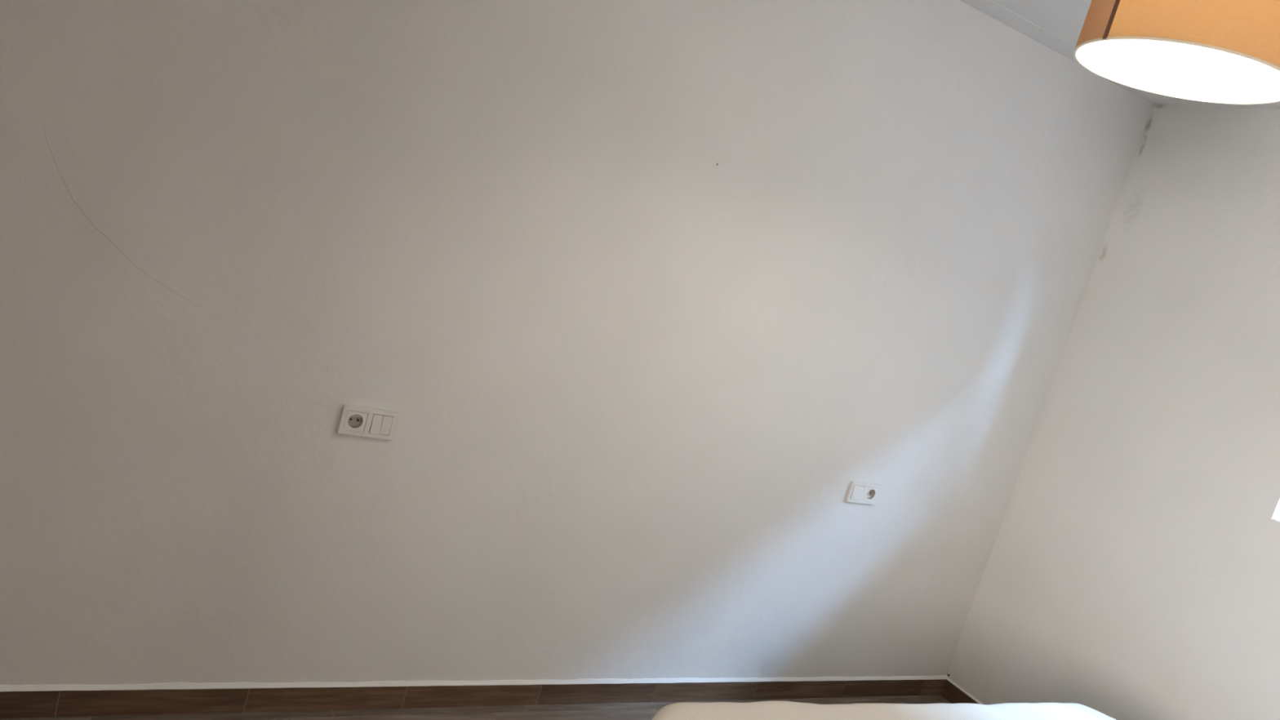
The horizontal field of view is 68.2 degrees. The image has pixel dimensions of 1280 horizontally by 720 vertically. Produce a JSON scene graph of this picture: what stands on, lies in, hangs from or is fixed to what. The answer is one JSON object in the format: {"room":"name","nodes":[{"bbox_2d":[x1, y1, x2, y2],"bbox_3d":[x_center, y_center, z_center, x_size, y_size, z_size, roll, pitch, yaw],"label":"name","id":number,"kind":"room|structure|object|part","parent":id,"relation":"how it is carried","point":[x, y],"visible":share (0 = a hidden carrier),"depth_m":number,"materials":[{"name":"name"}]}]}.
{"room":"bedroom","nodes":[
{"label":"bedroom","id":0,"kind":"room"},
{"bbox_2d":[0,694,951,719],"bbox_3d":[0.385,1.770,0.760,4.900,0.100,5.000,11,10,-31],"label":"floor","id":1,"kind":"structure","parent":0,"point":[642,710],"depth_m":3.00,"materials":[{"name":"brown wood"}]},
{"bbox_3d":[1.080,1.486,1.840,1.645,0.500,1.925,11,10,-29],"label":"bed","id":2,"kind":"object","parent":1,"relation":"on","visible":0},
{"bbox_2d":[651,700,1115,719],"bbox_3d":[1.116,1.362,1.820,1.862,0.374,2.130,11,10,-31],"label":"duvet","id":3,"kind":"object","parent":2,"relation":"on","point":[780,709],"visible":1,"depth_m":2.51,"materials":[{"name":"beige fabric"}]},
{"bbox_2d":[0,0,1153,684],"bbox_3d":[-0.457,-0.244,2.793,5.500,2.850,0.305,11,10,-31],"label":"wall","id":4,"kind":"structure","parent":0,"point":[639,293],"depth_m":2.73,"materials":[{"name":"paint"}]},
{"bbox_2d":[337,404,398,439],"bbox_3d":[-0.752,0.166,2.597,0.151,0.082,0.057,11,10,-31],"label":"outlet","id":5,"kind":"object","parent":4,"relation":"attached to","point":[373,423],"visible":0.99,"depth_m":2.58,"materials":[{"name":"white plastic"}]},
{"bbox_2d":[342,410,368,431],"bbox_3d":[-0.773,0.165,2.562,0.054,0.054,0.010,11,10,-31],"label":"socket","id":6,"kind":"object","parent":5,"relation":"attached to","point":[350,424],"depth_m":2.57,"materials":[{"name":"beige plastic"}]},
{"bbox_2d":[0,679,946,718],"bbox_3d":[-0.743,1.018,2.857,4.900,0.077,0.009,11,10,-31],"label":"baseboard","id":7,"kind":"structure","parent":4,"relation":"attached to","point":[48,704],"depth_m":2.87,"materials":[{"name":"brown wood"}]},
{"bbox_2d":[0,675,947,691],"bbox_3d":[-0.730,0.975,2.850,4.900,0.017,0.010,11,10,-31],"label":"trim","id":8,"kind":"structure","parent":4,"relation":"attached to","point":[166,686],"depth_m":2.88,"materials":[{"name":"white wood"}]},
{"bbox_2d":[844,480,881,505],"bbox_3d":[0.831,0.494,3.566,0.151,0.082,0.056,11,10,-31],"label":"outlet","id":9,"kind":"object","parent":4,"relation":"attached to","point":[858,491],"visible":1,"depth_m":3.54,"materials":[{"name":"white plastic"}]},
{"bbox_2d":[863,486,878,502],"bbox_3d":[0.870,0.506,3.567,0.054,0.054,0.010,11,10,-31],"label":"socket","id":10,"kind":"object","parent":9,"relation":"attached to","point":[873,491],"depth_m":3.57,"materials":[{"name":"beige plastic"}]},
{"bbox_2d":[960,0,1180,105],"bbox_3d":[-0.009,-1.404,2.428,4.900,0.012,0.115,11,10,-31],"label":"trim","id":11,"kind":"structure","parent":4,"relation":"attached to","point":[988,7],"depth_m":3.26,"materials":[{"name":"paint"}]},
{"bbox_2d":[946,104,1279,719],"bbox_3d":[3.024,0.932,1.758,0.304,2.850,5.300,11,10,-31],"label":"wall","id":12,"kind":"structure","parent":0,"point":[1132,571],"depth_m":3.50,"materials":[{"name":"paint"}]},
{"bbox_2d":[940,678,983,704],"bbox_3d":[2.473,2.089,1.996,0.009,0.077,4.991,11,10,-31],"label":"baseboard","id":13,"kind":"structure","parent":12,"relation":"attached to","point":[950,692],"depth_m":4.05,"materials":[{"name":"brown wood"}]},
{"bbox_2d":[991,0,1279,109],"bbox_3d":[1.138,-0.817,0.352,4.900,0.150,5.000,11,10,-31],"label":"ceiling","id":14,"kind":"structure","parent":0,"point":[1064,19],"depth_m":3.06,"materials":[{"name":"paint"}]},
{"bbox_2d":[1073,0,1279,104],"bbox_3d":[1.139,-0.765,1.862,0.412,0.401,0.412,11,10,-31],"label":"pendant lamp","id":15,"kind":"object","parent":14,"relation":"hanging from","point":[1217,51],"visible":1,"depth_m":1.90,"materials":[{"name":"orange fabric"}]},
{"bbox_3d":[1.119,-0.699,1.873,0.410,0.260,0.410,11,10,-31],"label":"lamp shade","id":16,"kind":"part","parent":15,"relation":"part of","materials":[{"name":"beige fabric"}]}
]}

